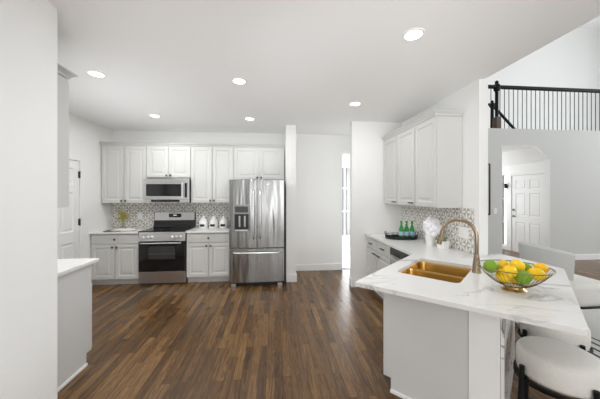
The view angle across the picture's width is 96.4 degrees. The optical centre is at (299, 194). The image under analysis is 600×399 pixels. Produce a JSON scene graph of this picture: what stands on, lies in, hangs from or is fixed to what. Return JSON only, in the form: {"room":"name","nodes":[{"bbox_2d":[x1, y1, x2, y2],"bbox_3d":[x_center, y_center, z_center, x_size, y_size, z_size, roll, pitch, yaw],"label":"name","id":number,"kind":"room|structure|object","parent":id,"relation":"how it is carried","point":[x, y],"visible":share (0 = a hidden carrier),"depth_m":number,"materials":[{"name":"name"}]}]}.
{"room":"kitchen","nodes":[
{"label":"kitchen","id":0,"kind":"room"},
{"bbox_2d":[0,0,56,398],"bbox_3d":[-2.238,0.152,-0.713,1.750,2.745,5.000,0,0,-5],"label":"wall","id":1,"kind":"structure","parent":0,"point":[28,28],"depth_m":1.55,"materials":[{"name":"white paint"}]},
{"bbox_2d":[57,75,68,207],"bbox_3d":[-2.465,-0.412,1.985,1.200,1.025,0.365,0,0,-5],"label":"upper cabinet","id":2,"kind":"object","parent":1,"relation":"attached to","point":[62,84],"visible":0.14,"depth_m":2.12,"materials":[{"name":"paint"}]},
{"bbox_2d":[57,63,77,79],"bbox_3d":[-2.456,-0.961,1.993,1.258,0.070,0.368,0,0,-5],"label":"crown molding","id":3,"kind":"structure","parent":2,"relation":"attached to","point":[63,72],"depth_m":2.12,"materials":[{"name":"paint"}]},
{"bbox_2d":[69,113,111,285],"bbox_3d":[-3.447,0.152,3.432,0.120,2.745,3.480,0,0,-5],"label":"wall","id":4,"kind":"structure","parent":0,"point":[85,136],"depth_m":4.48,"materials":[{"name":"white paint"}]},
{"bbox_2d":[57,155,83,258],"bbox_3d":[-3.430,0.463,3.790,0.060,2.125,0.960,0,0,-5],"label":"door","id":5,"kind":"structure","parent":4,"relation":"in","point":[70,219],"depth_m":4.08,"materials":[{"name":"white wood"}]},
{"bbox_2d":[112,130,349,263],"bbox_3d":[-0.961,0.152,5.354,5.190,2.745,0.120,0,0,-5],"label":"wall","id":6,"kind":"structure","parent":0,"point":[318,157],"depth_m":5.40,"materials":[{"name":"white paint"}]},
{"bbox_2d":[102,146,146,202],"bbox_3d":[-3.132,-0.365,4.899,0.762,1.029,0.370,0,0,-5],"label":"upper cabinet","id":7,"kind":"object","parent":6,"relation":"attached to","point":[124,168],"visible":0.94,"depth_m":4.75,"materials":[{"name":"paint"}]},
{"bbox_2d":[99,142,284,148],"bbox_3d":[-1.893,-0.895,4.861,3.242,0.070,0.078,0,0,-5],"label":"crown molding","id":8,"kind":"structure","parent":7,"relation":"attached to","point":[146,144],"depth_m":4.84,"materials":[{"name":"paint"}]},
{"bbox_2d":[147,146,190,178],"bbox_3d":[-2.373,-0.593,4.971,0.762,0.575,0.370,0,0,-5],"label":"upper cabinet","id":9,"kind":"object","parent":6,"relation":"attached to","point":[162,162],"visible":0.91,"depth_m":4.82,"materials":[{"name":"paint"}]},
{"bbox_2d":[145,178,190,202],"bbox_3d":[-2.368,-0.077,4.919,0.754,0.428,0.471,0,0,-5],"label":"microwave","id":10,"kind":"object","parent":9,"relation":"attached to","point":[157,190],"visible":0.98,"depth_m":4.73,"materials":[{"name":"grey metal"}]},
{"bbox_2d":[112,202,228,227],"bbox_3d":[-2.394,0.152,5.153,2.294,0.935,0.010,0,0,-5],"label":"backsplash","id":11,"kind":"structure","parent":6,"relation":"attached to","point":[208,210],"depth_m":5.11,"materials":[{"name":"grey tile"}]},
{"bbox_2d":[191,147,233,202],"bbox_3d":[-1.614,-0.365,5.042,0.762,1.029,0.370,0,0,-5],"label":"upper cabinet","id":12,"kind":"object","parent":6,"relation":"attached to","point":[212,169],"visible":0.87,"depth_m":4.89,"materials":[{"name":"paint"}]},
{"bbox_2d":[234,148,283,179],"bbox_3d":[-0.770,-0.578,5.121,0.935,0.605,0.370,0,0,-5],"label":"upper cabinet","id":13,"kind":"object","parent":6,"relation":"attached to","point":[249,163],"visible":0.94,"depth_m":4.97,"materials":[{"name":"paint"}]},
{"bbox_2d":[296,263,341,270],"bbox_3d":[0.373,1.460,5.411,0.984,0.130,0.016,0,0,-5],"label":"baseboard","id":14,"kind":"structure","parent":6,"relation":"attached to","point":[299,267],"depth_m":5.40,"materials":[{"name":"white wood"}]},
{"bbox_2d":[285,125,295,277],"bbox_3d":[-0.189,0.152,5.029,0.175,2.745,0.670,0,0,-5],"label":"wall","id":15,"kind":"structure","parent":0,"point":[290,130],"depth_m":4.70,"materials":[{"name":"white paint"}]},
{"bbox_2d":[286,273,296,281],"bbox_3d":[-0.181,1.460,5.022,0.191,0.130,0.686,0,0,-5],"label":"baseboard","id":16,"kind":"structure","parent":15,"relation":"attached to","point":[289,278],"depth_m":4.68,"materials":[{"name":"white wood"}]},
{"bbox_2d":[48,0,599,134],"bbox_3d":[4.011,-3.498,3.541,14.950,4.555,12.500,0,0,-5],"label":"ceiling","id":17,"kind":"structure","parent":0,"point":[302,63],"depth_m":2.35,"materials":[{"name":"paint"}]},
{"bbox_2d":[86,70,105,77],"bbox_3d":[-2.052,-1.217,2.700,0.164,0.006,0.164,0,0,-5],"label":"recessed light","id":18,"kind":"object","parent":17,"relation":"in","point":[94,73],"visible":1,"depth_m":2.69,"materials":[{"name":"white plastic"}]},
{"bbox_2d":[231,78,246,83],"bbox_3d":[-0.652,-1.217,2.872,0.164,0.006,0.164,0,0,-5],"label":"recessed light","id":19,"kind":"object","parent":17,"relation":"in","point":[234,80],"visible":1,"depth_m":2.87,"materials":[{"name":"white plastic"}]},
{"bbox_2d":[349,102,360,105],"bbox_3d":[0.738,-1.217,3.585,0.164,0.006,0.164,0,0,-5],"label":"recessed light","id":20,"kind":"object","parent":17,"relation":"in","point":[351,103],"visible":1,"depth_m":3.57,"materials":[{"name":"white plastic"}]},
{"bbox_2d":[402,28,424,40],"bbox_3d":[0.863,-1.217,2.040,0.164,0.006,0.164,0,0,-5],"label":"recessed light","id":21,"kind":"object","parent":17,"relation":"in","point":[416,33],"visible":1,"depth_m":2.03,"materials":[{"name":"white plastic"}]},
{"bbox_2d":[57,244,599,398],"bbox_3d":[3.886,1.579,3.530,15.200,0.132,12.500,0,0,-5],"label":"floor","id":22,"kind":"structure","parent":0,"point":[318,335],"depth_m":2.79,"materials":[{"name":"brown wood"}]},
{"bbox_2d":[57,264,91,392],"bbox_3d":[-2.485,1.075,2.132,1.212,0.900,0.660,0,0,-5],"label":"base cabinet","id":23,"kind":"object","parent":22,"relation":"on","point":[74,288],"visible":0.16,"depth_m":2.25,"materials":[{"name":"paint"}]},
{"bbox_2d":[57,258,98,276],"bbox_3d":[-2.556,0.610,2.117,1.403,0.030,0.685,0,0,-5],"label":"countertop","id":24,"kind":"structure","parent":23,"relation":"on","point":[64,266],"depth_m":2.32,"materials":[{"name":"stone"}]},
{"bbox_2d":[91,234,139,284],"bbox_3d":[-3.119,1.087,4.767,0.762,0.875,0.636,0,0,-5],"label":"base cabinet","id":25,"kind":"object","parent":22,"relation":"on","point":[117,254],"visible":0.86,"depth_m":4.49,"materials":[{"name":"paint"}]},
{"bbox_2d":[89,227,152,233],"bbox_3d":[-3.124,0.635,4.767,0.768,0.030,0.638,0,0,-5],"label":"countertop","id":26,"kind":"structure","parent":25,"relation":"on","point":[138,229],"depth_m":4.49,"materials":[{"name":"stone"}]},
{"bbox_2d":[103,228,136,231],"bbox_3d":[-3.103,0.605,4.645,0.450,0.030,0.230,0,0,-13],"label":"open book","id":27,"kind":"object","parent":26,"relation":"on","point":[120,229],"visible":0.99,"depth_m":4.58,"materials":[{"name":"paper"}]},
{"bbox_2d":[116,208,130,228],"bbox_3d":[-3.200,0.431,4.873,0.280,0.377,0.202,0,0,-5],"label":"vase","id":28,"kind":"object","parent":26,"relation":"on","point":[123,214],"visible":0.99,"depth_m":4.86,"materials":[{"name":"clear glass"}]},
{"bbox_2d":[138,212,195,284],"bbox_3d":[-2.358,0.925,4.812,0.758,1.200,0.707,0,0,-5],"label":"range","id":29,"kind":"object","parent":22,"relation":"on","point":[162,248],"visible":1,"depth_m":4.54,"materials":[{"name":"grey metal"}]},
{"bbox_2d":[138,227,194,231],"bbox_3d":[-2.359,0.617,4.823,0.758,0.016,0.605,0,0,-5],"label":"cooktop","id":30,"kind":"object","parent":29,"relation":"in","point":[155,229],"depth_m":4.72,"materials":[{"name":"glass"}]},
{"bbox_2d":[187,233,229,281],"bbox_3d":[-1.602,1.087,4.910,0.750,0.875,0.636,0,0,-5],"label":"base cabinet","id":31,"kind":"object","parent":22,"relation":"on","point":[207,253],"visible":0.79,"depth_m":4.63,"materials":[{"name":"paint"}]},
{"bbox_2d":[186,227,228,232],"bbox_3d":[-1.602,0.635,4.910,0.754,0.030,0.638,0,0,-5],"label":"countertop","id":32,"kind":"structure","parent":31,"relation":"on","point":[196,229],"depth_m":4.67,"materials":[{"name":"stone"}]},
{"bbox_2d":[199,216,207,228],"bbox_3d":[-1.800,0.505,4.993,0.152,0.230,0.153,0,0,-5],"label":"canister","id":33,"kind":"object","parent":32,"relation":"on","point":[203,223],"visible":1,"depth_m":4.94,"materials":[{"name":"white ceramic"}]},
{"bbox_2d":[209,216,217,227],"bbox_3d":[-1.616,0.505,5.010,0.152,0.230,0.153,0,0,-5],"label":"canister","id":34,"kind":"object","parent":32,"relation":"on","point":[213,223],"visible":0.99,"depth_m":4.96,"materials":[{"name":"white ceramic"}]},
{"bbox_2d":[219,216,227,227],"bbox_3d":[-1.432,0.505,5.027,0.152,0.230,0.153,0,0,-5],"label":"canister","id":35,"kind":"object","parent":32,"relation":"on","point":[223,223],"visible":0.99,"depth_m":4.97,"materials":[{"name":"white ceramic"}]},
{"bbox_2d":[229,180,284,286],"bbox_3d":[-0.739,0.637,4.799,0.919,1.775,0.876,0,0,-5],"label":"refrigerator","id":36,"kind":"object","parent":22,"relation":"on","point":[256,207],"visible":1,"depth_m":4.44,"materials":[{"name":"grey metal"}]},
{"bbox_2d":[367,236,390,297],"bbox_3d":[1.436,1.097,4.021,0.661,0.855,0.935,0,0,-5],"label":"base cabinet","id":37,"kind":"object","parent":22,"relation":"on","point":[378,253],"visible":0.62,"depth_m":4.00,"materials":[{"name":"paint"}]},
{"bbox_2d":[389,247,408,263],"bbox_3d":[1.489,1.099,3.254,0.645,0.853,0.590,0,0,-5],"label":"dishwasher","id":38,"kind":"object","parent":22,"relation":"on","point":[396,255],"visible":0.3,"depth_m":3.33,"materials":[{"name":"grey plastic"}]},
{"bbox_2d":[383,266,468,398],"bbox_3d":[1.157,1.097,2.250,0.577,0.855,0.879,0,0,41],"label":"base cabinet","id":39,"kind":"object","parent":22,"relation":"on","point":[426,344],"visible":0.64,"depth_m":1.91,"materials":[{"name":"paint"}]},
{"bbox_2d":[355,233,588,335],"bbox_3d":[1.546,0.655,2.892,1.723,0.030,3.230,0,0,15],"label":"countertop","id":40,"kind":"structure","parent":39,"relation":"on","point":[553,303],"depth_m":1.81,"materials":[{"name":"stone"}]},
{"bbox_2d":[384,231,418,239],"bbox_3d":[1.484,0.589,3.926,0.472,0.103,0.300,0,0,3],"label":"serving tray","id":41,"kind":"object","parent":40,"relation":"on","point":[386,233],"visible":0.76,"depth_m":3.81,"materials":[{"name":"black metal"}]},
{"bbox_2d":[399,221,403,236],"bbox_3d":[1.484,0.504,3.926,0.070,0.247,0.070,0,0,-5],"label":"glass bottle","id":42,"kind":"object","parent":41,"relation":"on","point":[401,229],"visible":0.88,"depth_m":3.90,"materials":[{"name":"green glass"}]},
{"bbox_2d":[404,221,408,236],"bbox_3d":[1.562,0.504,3.923,0.070,0.247,0.070,0,0,-5],"label":"glass bottle","id":43,"kind":"object","parent":41,"relation":"on","point":[406,229],"visible":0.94,"depth_m":3.90,"materials":[{"name":"green glass"}]},
{"bbox_2d":[410,221,414,236],"bbox_3d":[1.640,0.504,3.919,0.070,0.247,0.070,0,0,-5],"label":"glass bottle","id":44,"kind":"object","parent":41,"relation":"on","point":[412,230],"visible":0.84,"depth_m":3.90,"materials":[{"name":"green glass"}]},
{"bbox_2d":[423,216,441,245],"bbox_3d":[1.671,0.455,3.382,0.226,0.370,0.235,0,0,-5],"label":"flower vase","id":45,"kind":"object","parent":40,"relation":"on","point":[432,226],"visible":0.98,"depth_m":3.33,"materials":[{"name":"white ceramic"}]},
{"bbox_2d":[401,262,471,282],"bbox_3d":[1.183,0.753,2.321,0.471,0.164,0.648,0,0,41],"label":"sink","id":46,"kind":"object","parent":40,"relation":"in","point":[453,274],"visible":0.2,"depth_m":2.45,"materials":[{"name":"gold metal"}]},
{"bbox_2d":[401,268,463,282],"bbox_3d":[1.072,0.753,2.194,0.471,0.164,0.312,0,0,41],"label":"basin","id":47,"kind":"object","parent":46,"relation":"in","point":[412,271],"depth_m":2.32,"materials":[{"name":"gold metal"}]},
{"bbox_2d":[411,262,471,276],"bbox_3d":[1.293,0.753,2.447,0.471,0.164,0.312,0,0,41],"label":"basin","id":48,"kind":"object","parent":46,"relation":"in","point":[423,269],"depth_m":2.50,"materials":[{"name":"gold metal"}]},
{"bbox_2d":[436,236,449,248],"bbox_3d":[1.695,0.564,3.211,0.129,0.153,0.123,0,0,-17],"label":"potted succulent","id":49,"kind":"object","parent":40,"relation":"on","point":[445,244],"visible":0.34,"depth_m":3.17,"materials":[{"name":"white ceramic"}]},
{"bbox_2d":[437,241,449,248],"bbox_3d":[1.712,0.594,3.204,0.100,0.092,0.100,0,0,-17],"label":"pot","id":50,"kind":"object","parent":40,"relation":"on","point":[445,244],"depth_m":3.16,"materials":[{"name":"white ceramic"}]},
{"bbox_2d":[437,218,481,273],"bbox_3d":[1.351,0.419,2.292,0.331,0.441,0.114,0,0,29],"label":"faucet","id":51,"kind":"object","parent":40,"relation":"on","point":[476,269],"visible":0.94,"depth_m":2.21,"materials":[{"name":"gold metal"}]},
{"bbox_2d":[476,259,555,292],"bbox_3d":[1.442,0.561,1.808,0.431,0.158,0.387,0,0,7],"label":"fruit bowl","id":52,"kind":"object","parent":40,"relation":"on","point":[510,287],"visible":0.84,"depth_m":1.76,"materials":[{"name":"gold metal"}]},
{"bbox_2d":[483,260,498,272],"bbox_3d":[1.289,0.483,1.811,0.087,0.085,0.086,0,0,18],"label":"lime","id":53,"kind":"object","parent":52,"relation":"in","point":[491,264],"visible":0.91,"depth_m":1.78,"materials":[{"name":"green food"}]},
{"bbox_2d":[497,260,508,268],"bbox_3d":[1.440,0.503,1.893,0.082,0.082,0.087,0,0,12],"label":"lemon","id":54,"kind":"object","parent":52,"relation":"in","point":[501,263],"visible":0.44,"depth_m":1.87,"materials":[{"name":"yellow food"}]},
{"bbox_2d":[495,269,511,282],"bbox_3d":[1.369,0.543,1.800,0.094,0.091,0.102,0,0,27],"label":"lemon","id":55,"kind":"object","parent":52,"relation":"in","point":[501,274],"visible":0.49,"depth_m":1.77,"materials":[{"name":"yellow food"}]},
{"bbox_2d":[502,265,516,277],"bbox_3d":[1.343,0.490,1.716,0.080,0.076,0.083,0,0,18],"label":"lemon","id":56,"kind":"object","parent":52,"relation":"in","point":[508,268],"visible":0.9,"depth_m":1.69,"materials":[{"name":"yellow food"}]},
{"bbox_2d":[509,260,524,270],"bbox_3d":[1.457,0.478,1.798,0.088,0.088,0.093,0,0,19],"label":"lemon","id":57,"kind":"object","parent":52,"relation":"in","point":[519,265],"visible":0.64,"depth_m":1.76,"materials":[{"name":"yellow food"}]},
{"bbox_2d":[514,270,531,284],"bbox_3d":[1.428,0.528,1.718,0.091,0.090,0.089,0,0,28],"label":"lime","id":58,"kind":"object","parent":52,"relation":"in","point":[520,277],"visible":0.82,"depth_m":1.69,"materials":[{"name":"green food"}]},
{"bbox_2d":[524,263,531,270],"bbox_3d":[1.546,0.512,1.839,0.091,0.089,0.090,0,0,22],"label":"lime","id":59,"kind":"object","parent":52,"relation":"in","point":[527,266],"visible":0.16,"depth_m":1.81,"materials":[{"name":"green food"}]},
{"bbox_2d":[527,267,546,280],"bbox_3d":[1.522,0.510,1.728,0.088,0.082,0.087,0,0,3],"label":"lemon","id":60,"kind":"object","parent":52,"relation":"in","point":[534,271],"visible":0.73,"depth_m":1.70,"materials":[{"name":"yellow food"}]},
{"bbox_2d":[534,263,548,272],"bbox_3d":[1.595,0.483,1.772,0.072,0.068,0.070,0,0,-18],"label":"lemon","id":61,"kind":"object","parent":52,"relation":"in","point":[542,266],"visible":0.68,"depth_m":1.75,"materials":[{"name":"yellow food"}]},
{"bbox_2d":[513,322,593,398],"bbox_3d":[1.881,1.216,1.995,0.464,0.619,0.464,0,0,45],"label":"bar stool","id":62,"kind":"object","parent":22,"relation":"on","point":[583,342],"visible":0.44,"depth_m":1.85,"materials":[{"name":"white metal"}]},
{"bbox_2d":[513,336,599,398],"bbox_3d":[1.519,1.216,1.579,0.464,0.619,0.464,0,0,-45],"label":"bar stool","id":63,"kind":"object","parent":22,"relation":"on","point":[559,366],"visible":1,"depth_m":1.49,"materials":[{"name":"fabric"}]},
{"bbox_2d":[515,305,599,359],"bbox_3d":[4.023,1.519,2.397,2.740,0.012,2.820,0,0,-5],"label":"rug","id":64,"kind":"object","parent":22,"relation":"on","point":[592,316],"visible":0.02,"depth_m":3.10,"materials":[{"name":"white fabric"}]},
{"bbox_2d":[518,241,599,308],"bbox_3d":[2.953,1.035,3.083,0.728,0.956,0.642,0,0,-5],"label":"lounge chair","id":65,"kind":"object","parent":64,"relation":"on","point":[586,290],"visible":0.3,"depth_m":2.82,"materials":[{"name":"grey fabric"}]},
{"bbox_2d":[342,155,349,244],"bbox_3d":[1.455,0.152,6.957,2.400,2.745,2.620,0,0,-5],"label":"wall","id":66,"kind":"structure","parent":0,"point":[345,158],"depth_m":8.17,"materials":[{"name":"white paint"}]},
{"bbox_2d":[342,166,349,236],"bbox_3d":[1.337,0.200,8.211,2.200,2.150,0.060,0,0,-5],"label":"window","id":67,"kind":"structure","parent":66,"relation":"in","point":[345,169],"depth_m":8.21,"materials":[{"name":"clear glass"}]},
{"bbox_2d":[350,121,401,278],"bbox_3d":[1.288,0.152,4.541,0.865,2.745,0.120,0,0,-5],"label":"wall","id":68,"kind":"structure","parent":0,"point":[369,213],"depth_m":4.47,"materials":[{"name":"white paint"}]},
{"bbox_2d":[349,277,359,286],"bbox_3d":[0.970,1.460,4.503,0.256,0.130,0.136,0,0,-5],"label":"baseboard","id":69,"kind":"structure","parent":68,"relation":"attached to","point":[351,281],"depth_m":4.43,"materials":[{"name":"white wood"}]},
{"bbox_2d":[402,77,487,255],"bbox_3d":[1.793,0.015,4.327,0.100,3.020,3.020,0,0,-5],"label":"wall","id":70,"kind":"structure","parent":0,"point":[472,99],"depth_m":2.88,"materials":[{"name":"white paint"}]},
{"bbox_2d":[384,127,414,205],"bbox_3d":[1.589,-0.373,3.997,0.361,1.044,1.010,0,0,-5],"label":"upper cabinet","id":71,"kind":"object","parent":70,"relation":"attached to","point":[399,151],"visible":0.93,"depth_m":3.90,"materials":[{"name":"paint"}]},
{"bbox_2d":[381,110,464,141],"bbox_3d":[1.610,-0.918,3.756,0.365,0.070,1.494,0,0,-5],"label":"crown molding","id":72,"kind":"structure","parent":71,"relation":"on","point":[455,113],"depth_m":3.25,"materials":[{"name":"paint"}]},
{"bbox_2d":[402,205,473,253],"bbox_3d":[1.796,0.395,3.704,0.008,0.491,1.638,0,0,-5],"label":"backsplash","id":73,"kind":"structure","parent":70,"relation":"attached to","point":[418,215],"depth_m":3.32,"materials":[{"name":"grey tile"}]},
{"bbox_2d":[458,226,467,238],"bbox_3d":[1.849,0.427,3.037,0.009,0.125,0.155,0,0,-5],"label":"light switch","id":74,"kind":"object","parent":73,"relation":"attached to","point":[462,231],"visible":1,"depth_m":3.03,"materials":[{"name":"white plastic"}]},
{"bbox_2d":[415,116,461,207],"bbox_3d":[1.674,-0.373,3.273,0.327,1.044,0.444,0,0,-5],"label":"upper cabinet","id":75,"kind":"object","parent":70,"relation":"attached to","point":[438,140],"visible":1,"depth_m":3.06,"materials":[{"name":"paint"}]},
{"bbox_2d":[469,311,500,398],"bbox_3d":[1.529,1.098,2.109,0.164,0.854,1.141,0,0,41],"label":"wall","id":76,"kind":"structure","parent":0,"point":[484,330],"depth_m":1.68,"materials":[{"name":"white paint"}]},
{"bbox_2d":[501,318,514,398],"bbox_3d":[1.601,1.098,2.050,0.018,0.854,1.135,0,0,41],"label":"cladding","id":77,"kind":"object","parent":76,"relation":"attached to","point":[507,326],"visible":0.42,"depth_m":1.80,"materials":[{"name":"stone"}]},
{"bbox_2d":[502,161,543,249],"bbox_3d":[5.807,0.357,7.562,0.120,2.335,2.430,0,0,-5],"label":"wall","id":78,"kind":"structure","parent":0,"point":[535,166],"depth_m":7.34,"materials":[{"name":"white paint"}]},
{"bbox_2d":[502,174,505,245],"bbox_3d":[5.806,0.425,7.577,0.080,2.000,0.200,0,0,-5],"label":"window","id":79,"kind":"structure","parent":78,"relation":"in","point":[503,176],"depth_m":7.62,"materials":[{"name":"clear glass"}]},
{"bbox_2d":[509,171,543,251],"bbox_3d":[5.800,0.470,6.848,0.108,2.110,1.060,0,0,-5],"label":"door","id":80,"kind":"structure","parent":78,"relation":"in","point":[526,191],"depth_m":6.88,"materials":[{"name":"white wood"}]},
{"bbox_2d":[502,147,543,165],"bbox_3d":[5.110,-1.015,7.497,1.520,0.410,2.430,0,0,-5],"label":"ceiling","id":81,"kind":"structure","parent":0,"point":[510,155],"depth_m":6.73,"materials":[{"name":"white paint"}]},
{"bbox_2d":[488,128,599,253],"bbox_3d":[6.355,0.005,6.333,9.360,3.040,0.120,0,0,-5],"label":"wall","id":82,"kind":"structure","parent":0,"point":[573,155],"depth_m":6.25,"materials":[{"name":"grey paint"}]},
{"bbox_2d":[488,164,490,214],"bbox_3d":[4.002,-0.125,6.036,0.600,1.160,0.025,0,0,-5],"label":"picture frame","id":83,"kind":"object","parent":82,"relation":"attached to","point":[489,165],"visible":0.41,"depth_m":6.05,"materials":[{"name":"black wood"}]},
{"bbox_2d":[488,165,488,213],"bbox_3d":[4.002,-0.125,6.041,0.540,1.100,0.010,0,0,-5],"label":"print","id":84,"kind":"object","parent":83,"relation":"attached to","point":[488,165],"depth_m":6.06,"materials":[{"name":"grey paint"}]},
{"bbox_2d":[502,146,549,247],"bbox_3d":[5.190,0.203,6.223,1.200,2.645,0.124,0,0,-5],"label":"trim","id":85,"kind":"structure","parent":82,"relation":"attached to","point":[546,160],"depth_m":6.26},
{"bbox_2d":[488,81,599,130],"bbox_3d":[6.360,-2.072,6.333,9.250,1.115,0.150,0,0,-5],"label":"balcony railing","id":86,"kind":"object","parent":82,"relation":"on","point":[496,121],"visible":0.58,"depth_m":6.25,"materials":[{"name":"black metal"}]},
{"bbox_2d":[575,254,599,259],"bbox_3d":[6.361,1.460,6.265,9.360,0.130,0.016,0,0,-5],"label":"baseboard","id":87,"kind":"structure","parent":82,"relation":"attached to","point":[577,256],"depth_m":6.29,"materials":[{"name":"white wood"}]},
{"bbox_2d":[488,28,599,130],"bbox_3d":[6.117,-2.075,8.862,9.360,7.200,0.100,0,0,-5],"label":"wall","id":88,"kind":"structure","parent":0,"point":[572,60],"depth_m":9.05,"materials":[{"name":"white paint"}]},
{"bbox_3d":[6.235,-1.363,7.602,9.360,0.285,2.430,0,0,-5],"label":"floor","id":89,"kind":"structure","parent":0,"visible":0},
{"bbox_2d":[488,100,515,128],"bbox_3d":[4.732,-2.065,7.376,3.205,1.120,0.140,0,0,-5],"label":"stair railing","id":90,"kind":"object","parent":89,"relation":"on","point":[491,104],"visible":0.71,"depth_m":7.42,"materials":[{"name":"black metal"}]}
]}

